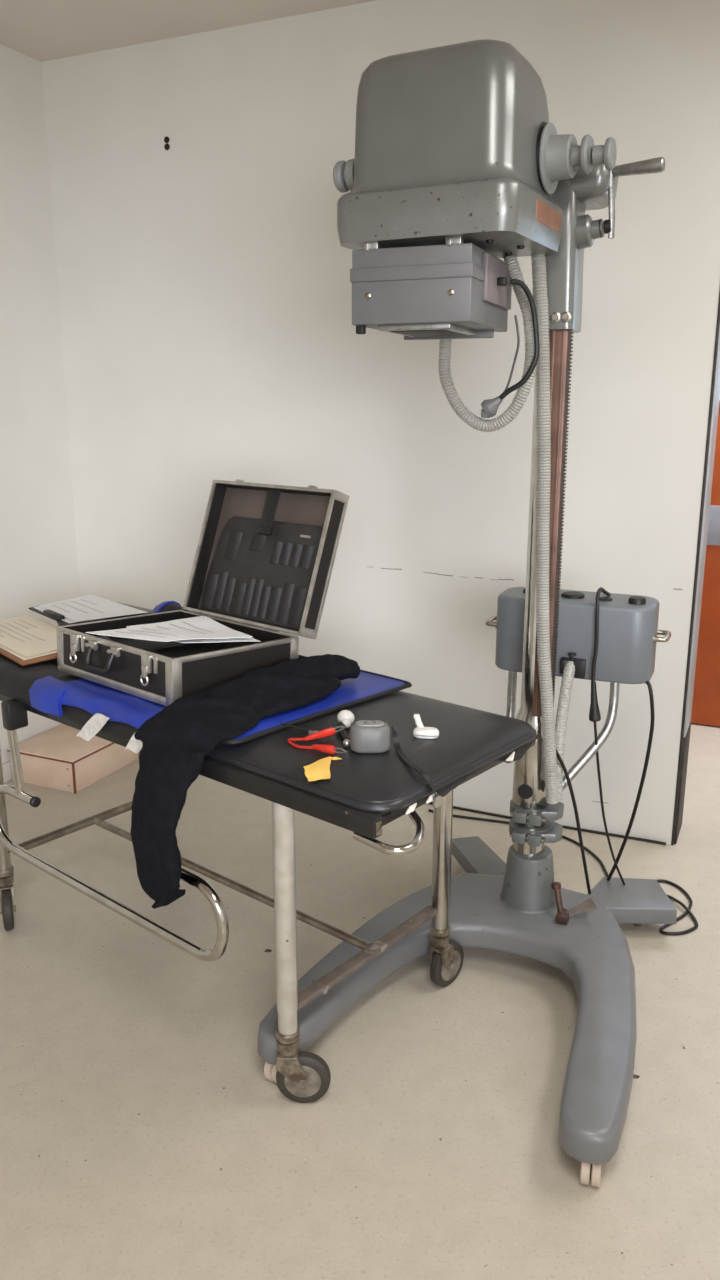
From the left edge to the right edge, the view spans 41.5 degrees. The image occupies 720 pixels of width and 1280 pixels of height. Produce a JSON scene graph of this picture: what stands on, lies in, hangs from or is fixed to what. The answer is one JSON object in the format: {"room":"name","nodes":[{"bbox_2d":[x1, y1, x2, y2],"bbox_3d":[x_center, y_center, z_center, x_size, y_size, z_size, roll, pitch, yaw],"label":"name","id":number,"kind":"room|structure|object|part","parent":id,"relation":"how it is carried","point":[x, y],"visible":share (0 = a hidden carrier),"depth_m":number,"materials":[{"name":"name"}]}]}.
{"room":"radiology room","nodes":[
{"label":"radiology room","id":0,"kind":"room"},
{"bbox_2d":[0,44,80,763],"bbox_3d":[-2.491,-0.330,1.838,0.120,2.940,5.500,6,15,24],"label":"wall","id":1,"kind":"structure","parent":0,"point":[39,557],"depth_m":3.99,"materials":[{"name":"paint"}]},
{"bbox_2d":[2,761,11,782],"bbox_3d":[-2.225,0.949,2.602,0.012,0.085,4.499,6,15,24],"label":"baseboard","id":2,"kind":"structure","parent":1,"relation":"attached to","point":[7,773],"depth_m":4.10,"materials":[{"name":"paint"}]},
{"bbox_2d":[0,0,375,61],"bbox_3d":[1.500,-2.002,2.331,12.000,0.060,11.500,0,14,0],"label":"ceiling","id":3,"kind":"structure","parent":0,"point":[41,30],"depth_m":3.44,"materials":[{"name":"paint"}]},
{"bbox_2d":[0,723,719,1279],"bbox_3d":[1.500,0.907,3.066,12.000,0.060,11.500,0,14,0],"label":"floor","id":4,"kind":"structure","parent":0,"point":[145,1135],"depth_m":2.29,"materials":[{"name":"plastic"}]},
{"bbox_2d":[7,724,137,793],"bbox_3d":[-1.262,0.506,4.224,0.356,0.150,0.444,6,15,24],"label":"cardboard box","id":5,"kind":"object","parent":4,"relation":"on","point":[57,758],"depth_m":4.07,"materials":[{"name":"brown cardboard"}]},
{"bbox_2d":[0,654,540,1102],"bbox_3d":[-0.422,0.513,2.714,1.846,0.876,0.770,11,18,38],"label":"examination table","id":6,"kind":"object","parent":4,"relation":"on","point":[363,793],"depth_m":2.24,"materials":[{"name":"black leather"}]},
{"bbox_3d":[-1.109,0.426,2.886,0.049,0.590,0.049,0,14,0],"label":"leg","id":7,"kind":"part","parent":6,"relation":"part of","materials":[{"name":"silver metal"}]},
{"bbox_3d":[-0.954,0.328,2.634,0.045,0.205,0.025,12,18,39],"label":"rail post","id":8,"kind":"part","parent":6,"relation":"part of","materials":[{"name":"silver metal"}]},
{"bbox_2d":[0,644,56,665],"bbox_3d":[-1.052,-0.006,2.975,0.250,0.017,0.574,-12,19,-40],"label":"folder","id":9,"kind":"object","parent":6,"relation":"on","point":[18,658],"visible":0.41,"depth_m":2.75,"materials":[{"name":"brown cardboard"}]},
{"bbox_2d":[0,614,56,656],"bbox_3d":[-1.045,-0.021,2.979,0.218,0.008,0.531,-12,19,-40],"label":"sheet","id":10,"kind":"object","parent":9,"relation":"on","point":[27,635],"visible":0.88,"depth_m":2.95,"materials":[{"name":"beige paper"}]},
{"bbox_3d":[-0.775,0.157,2.556,0.987,0.108,0.198,12,18,38],"label":"folded lead apron","id":11,"kind":"part","parent":6,"relation":"part of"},
{"bbox_2d":[57,602,151,625],"bbox_3d":[-0.848,-0.072,3.245,0.355,0.056,0.255,12,18,39],"label":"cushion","id":12,"kind":"object","parent":6,"relation":"on","point":[132,606],"visible":0.05,"depth_m":3.27,"materials":[{"name":"black plastic"}]},
{"bbox_2d":[29,606,150,624],"bbox_3d":[-0.937,-0.106,3.213,0.281,0.020,0.414,-13,19,-42],"label":"clipboard","id":13,"kind":"object","parent":12,"relation":"on","point":[60,618],"visible":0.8,"depth_m":3.09,"materials":[{"name":"black plastic"}]},
{"bbox_2d":[40,594,147,620],"bbox_3d":[-0.924,-0.108,3.209,0.238,0.006,0.393,-13,19,-42],"label":"sheet","id":14,"kind":"object","parent":13,"relation":"on","point":[88,607],"visible":0.98,"depth_m":3.20,"materials":[{"name":"white paper"}]},
{"bbox_3d":[-0.690,0.580,2.468,1.014,0.221,0.027,12,18,39],"label":"rail","id":15,"kind":"part","parent":6,"relation":"part of","materials":[{"name":"silver metal"}]},
{"bbox_2d":[151,601,186,613],"bbox_3d":[-0.604,-0.065,3.121,0.103,0.112,0.210,-11,18,-37],"label":"bundle","id":16,"kind":"object","parent":6,"relation":"on","point":[165,606],"visible":0.25,"depth_m":3.12,"materials":[{"name":"blue fabric"}]},
{"bbox_2d":[56,479,348,705],"bbox_3d":[-0.443,-0.158,2.628,0.518,0.514,0.670,12,19,40],"label":"tool case","id":17,"kind":"object","parent":6,"relation":"on","point":[264,559],"visible":0.95,"depth_m":2.69,"materials":[{"name":"metal"}]},
{"bbox_3d":[-0.701,0.014,2.487,0.042,0.024,0.018,12,19,40],"label":"handle mount","id":18,"kind":"part","parent":17,"relation":"part of","materials":[{"name":"metal"}]},
{"bbox_3d":[-0.672,0.054,2.453,0.116,0.060,0.034,12,19,40],"label":"handle","id":19,"kind":"part","parent":17,"relation":"part of","materials":[{"name":"black rubber"}]},
{"bbox_3d":[-0.626,0.030,2.423,0.042,0.024,0.018,12,19,40],"label":"handle mount","id":20,"kind":"part","parent":17,"relation":"part of","materials":[{"name":"metal"}]},
{"bbox_2d":[126,618,184,627],"bbox_3d":[-0.560,-0.036,2.676,0.229,0.023,0.184,-7,16,-27],"label":"paper sheet","id":21,"kind":"object","parent":17,"relation":"in","point":[184,618],"visible":0.05,"depth_m":2.69,"materials":[{"name":"grey paper"}]},
{"bbox_2d":[110,637,248,651],"bbox_3d":[-0.502,0.057,2.613,0.488,0.082,0.402,12,19,40],"label":"paper","id":22,"kind":"object","parent":17,"relation":"on","point":[153,646],"depth_m":2.61,"materials":[{"name":"white paper"}]},
{"bbox_2d":[130,616,260,642],"bbox_3d":[-0.476,-0.020,2.605,0.272,0.023,0.338,-10,17,-35],"label":"paper sheet","id":23,"kind":"object","parent":17,"relation":"in","point":[248,639],"visible":0.18,"depth_m":2.52,"materials":[{"name":"grey paper"}]},
{"bbox_2d":[86,616,252,641],"bbox_3d":[-0.521,-0.019,2.542,0.378,0.026,0.277,-10,17,-35],"label":"paper sheet","id":24,"kind":"object","parent":23,"relation":"on","point":[204,627],"visible":1,"depth_m":2.56,"materials":[{"name":"grey paper"}]},
{"bbox_3d":[-0.288,-0.248,2.786,0.508,0.401,0.195,12,19,40],"label":"case lid","id":25,"kind":"part","parent":17,"relation":"part of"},
{"bbox_2d":[130,654,359,908],"bbox_3d":[-0.267,0.321,2.400,0.242,0.466,0.739,10,17,35],"label":"garment","id":26,"kind":"object","parent":6,"relation":"on","point":[176,740],"visible":1,"depth_m":2.17,"materials":[{"name":"fabric"}]},
{"bbox_3d":[-0.439,0.169,2.657,1.780,0.041,0.672,12,18,39],"label":"frame","id":27,"kind":"part","parent":6,"relation":"part of","materials":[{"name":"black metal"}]},
{"bbox_3d":[-0.167,0.618,2.126,0.049,0.590,0.049,0,14,0],"label":"leg","id":28,"kind":"part","parent":6,"relation":"part of","materials":[{"name":"silver metal"}]},
{"bbox_2d":[281,723,317,734],"bbox_3d":[-0.140,0.210,2.202,0.102,0.022,0.017,6,15,22],"label":"pen","id":29,"kind":"object","parent":6,"relation":"on","point":[309,732],"visible":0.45,"depth_m":2.20,"materials":[{"name":"black plastic"}]},
{"bbox_3d":[-0.343,0.120,2.578,0.743,0.012,0.652,12,19,40],"label":"lead apron","id":30,"kind":"part","parent":6,"relation":"part of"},
{"bbox_2d":[288,726,346,753],"bbox_3d":[-0.097,0.226,2.133,0.136,0.026,0.148,0,14,0],"label":"lead","id":31,"kind":"object","parent":6,"relation":"on","point":[330,749],"visible":1,"depth_m":2.15,"materials":[{"name":"red plastic"}]},
{"bbox_2d":[304,756,340,780],"bbox_3d":[-0.085,0.273,2.017,0.069,0.020,0.106,4,15,15],"label":"note","id":32,"kind":"object","parent":6,"relation":"on","point":[320,769],"visible":1,"depth_m":2.00,"materials":[{"name":"paper"}]},
{"bbox_2d":[336,710,353,746],"bbox_3d":[-0.035,0.203,2.198,0.043,0.040,0.174,0,14,0],"label":"probe","id":33,"kind":"object","parent":6,"relation":"on","point":[345,718],"visible":0.9,"depth_m":2.23,"materials":[{"name":"plastic"}]},
{"bbox_2d":[350,720,440,807],"bbox_3d":[0.092,0.257,2.069,0.250,0.135,0.099,11,18,38],"label":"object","id":34,"kind":"object","parent":6,"relation":"on","point":[366,736],"visible":1,"depth_m":2.08,"materials":[{"name":"grey plastic"}]},
{"bbox_2d":[413,714,438,738],"bbox_3d":[0.151,0.200,2.195,0.064,0.043,0.052,4,15,15],"label":"adapter","id":35,"kind":"object","parent":6,"relation":"on","point":[420,731],"visible":1,"depth_m":2.18,"materials":[{"name":"plastic"}]},
{"bbox_3d":[0.223,0.509,2.558,0.052,0.590,0.052,0,14,0],"label":"leg","id":36,"kind":"part","parent":6,"relation":"part of","materials":[{"name":"silver metal"}]},
{"bbox_2d":[258,39,676,1186],"bbox_3d":[0.391,-0.163,2.413,0.865,2.334,1.320,6,16,24],"label":"machine","id":37,"kind":"object","parent":4,"relation":"on","point":[459,166],"visible":0.99,"depth_m":2.32,"materials":[{"name":"grey metal"}]},
{"bbox_3d":[-0.025,-1.094,2.238,0.055,0.072,0.072,7,16,27],"label":"knob","id":38,"kind":"part","parent":37,"relation":"part of","materials":[{"name":"grey paint"}]},
{"bbox_3d":[0.223,-0.773,2.407,0.233,0.019,0.015,6,15,21],"label":"accessory rail","id":39,"kind":"part","parent":37,"relation":"part of","materials":[{"name":"silver metal"}]},
{"bbox_2d":[337,176,561,257],"bbox_3d":[0.216,-0.974,2.229,0.432,0.113,0.395,7,16,27],"label":"machine housing","id":40,"kind":"object","parent":37,"relation":"on","point":[495,216],"depth_m":2.08,"materials":[{"name":"grey metal"}]},
{"bbox_3d":[0.412,-0.058,2.902,0.045,0.024,0.105,6,15,22],"label":"carry handle","id":41,"kind":"part","parent":37,"relation":"part of","materials":[{"name":"silver metal"}]},
{"bbox_3d":[0.329,-0.853,2.269,0.012,0.102,0.250,6,15,21],"label":"panel","id":42,"kind":"part","parent":37,"relation":"part of","materials":[{"name":"grey metal"}]},
{"bbox_2d":[497,277,506,285],"bbox_3d":[0.335,-0.846,2.243,0.022,0.018,0.025,6,15,21],"label":"socket","id":43,"kind":"object","parent":37,"relation":"attached to","point":[501,281],"depth_m":2.23,"materials":[{"name":"black plastic"}]},
{"bbox_2d":[500,844,555,913],"bbox_3d":[0.504,0.702,2.829,0.184,0.172,0.184,0,14,0],"label":"column base","id":44,"kind":"object","parent":37,"relation":"attached to","point":[528,886],"depth_m":2.77,"materials":[{"name":"grey metal"}]},
{"bbox_3d":[0.506,-0.300,2.525,0.046,1.055,0.034,6,15,22],"label":"guide rail","id":45,"kind":"part","parent":37,"relation":"part of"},
{"bbox_3d":[0.579,0.757,2.737,0.046,0.096,0.095,0,14,0],"label":"brake lever","id":46,"kind":"part","parent":37,"relation":"part of","materials":[{"name":"brown metal"}]},
{"bbox_3d":[0.623,-0.131,2.780,0.068,0.012,0.068,0,14,0],"label":"control knob","id":47,"kind":"part","parent":37,"relation":"part of","materials":[{"name":"black plastic"}]},
{"bbox_3d":[0.625,0.528,2.784,0.289,0.595,0.045,-13,19,-42],"label":"power cord","id":48,"kind":"part","parent":37,"relation":"part of","materials":[{"name":"black rubber"}]},
{"bbox_3d":[0.641,0.777,2.733,0.106,0.025,0.042,-9,17,-33],"label":"lever plate","id":49,"kind":"part","parent":37,"relation":"part of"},
{"bbox_3d":[0.502,-1.099,2.154,0.049,0.080,0.080,7,16,27],"label":"locking knob","id":50,"kind":"part","parent":37,"relation":"part of","materials":[{"name":"grey paint"}]},
{"bbox_3d":[0.555,-1.131,2.369,0.154,0.084,0.185,6,15,22],"label":"support arm","id":51,"kind":"part","parent":37,"relation":"part of","materials":[{"name":"grey paint"}]},
{"bbox_3d":[0.548,-1.089,2.132,0.042,0.066,0.066,7,16,27],"label":"locking knob","id":52,"kind":"part","parent":37,"relation":"part of","materials":[{"name":"grey paint"}]},
{"bbox_3d":[0.706,-0.118,2.736,0.040,0.008,0.040,0,14,0],"label":"control knob","id":53,"kind":"part","parent":37,"relation":"part of","materials":[{"name":"black plastic"}]},
{"bbox_2d":[589,587,625,884],"bbox_3d":[0.798,0.368,2.853,0.282,1.085,0.213,0,14,0],"label":"cable","id":54,"kind":"object","parent":37,"relation":"attached to","point":[607,611],"depth_m":2.70,"materials":[{"name":"black rubber"}]},
{"bbox_3d":[0.613,-1.067,2.312,0.023,0.167,0.015,6,15,22],"label":"crank arm","id":55,"kind":"part","parent":37,"relation":"part of","materials":[{"name":"metal"}]},
{"bbox_3d":[0.816,0.490,2.895,0.054,0.827,0.238,-3,14,-10],"label":"power cord","id":56,"kind":"part","parent":37,"relation":"part of","materials":[{"name":"black rubber"}]},
{"bbox_3d":[0.785,-0.112,2.691,0.048,0.018,0.048,0,14,0],"label":"control knob","id":57,"kind":"part","parent":37,"relation":"part of","materials":[{"name":"black plastic"}]},
{"bbox_3d":[0.865,-0.011,2.716,0.045,0.024,0.105,6,15,22],"label":"carry handle","id":58,"kind":"part","parent":37,"relation":"part of","materials":[{"name":"silver metal"}]},
{"bbox_2d":[428,802,665,844],"bbox_3d":[0.637,0.704,3.725,1.080,0.010,0.018,6,15,23],"label":"baseboard","id":59,"kind":"structure","parent":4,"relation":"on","point":[431,803],"depth_m":3.63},
{"bbox_2d":[428,809,697,934],"bbox_3d":[0.733,0.772,3.433,0.292,0.021,1.166,-10,17,-35],"label":"cable","id":60,"kind":"object","parent":4,"relation":"on","point":[684,906],"visible":0.65,"depth_m":3.16,"materials":[{"name":"black rubber"}]},
{"bbox_2d":[41,0,719,844],"bbox_3d":[-0.084,-0.831,3.820,2.820,2.940,0.210,6,15,24],"label":"wall","id":61,"kind":"structure","parent":0,"point":[208,334],"depth_m":3.60,"materials":[{"name":"paint"}]},
{"bbox_2d":[164,143,169,149],"bbox_3d":[-0.758,-1.939,3.735,0.024,0.024,0.006,6,15,24],"label":"plug","id":62,"kind":"object","parent":61,"relation":"attached to","point":[167,146],"visible":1,"depth_m":3.73,"materials":[{"name":"black plastic"}]},
{"bbox_2d":[367,566,681,803],"bbox_3d":[0.574,0.171,3.647,1.201,0.842,0.002,6,15,24],"label":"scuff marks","id":63,"kind":"structure","parent":61,"relation":"attached to","point":[367,566],"depth_m":3.64,"materials":[{"name":"paint"}]},
{"bbox_2d":[671,291,719,844],"bbox_3d":[1.205,-0.687,3.250,0.017,2.940,0.208,7,16,24],"label":"trim","id":64,"kind":"structure","parent":61,"relation":"attached to","point":[684,741],"depth_m":3.36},
{"bbox_2d":[683,328,719,736],"bbox_3d":[1.207,-0.630,3.271,0.012,1.980,0.195,6,15,24],"label":"trim","id":65,"kind":"structure","parent":61,"relation":"attached to","point":[716,398],"depth_m":3.31,"materials":[{"name":"paint"}]},
{"bbox_3d":[3.049,-0.878,4.008,6.617,2.940,3.097,0,14,0],"label":"wall","id":66,"kind":"structure","parent":0,"visible":0},
{"bbox_2d":[691,402,719,726],"bbox_3d":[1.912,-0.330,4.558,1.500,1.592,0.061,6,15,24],"label":"door","id":67,"kind":"structure","parent":66,"relation":"in","point":[706,693],"depth_m":4.68,"materials":[{"name":"orange wood"}]}
]}

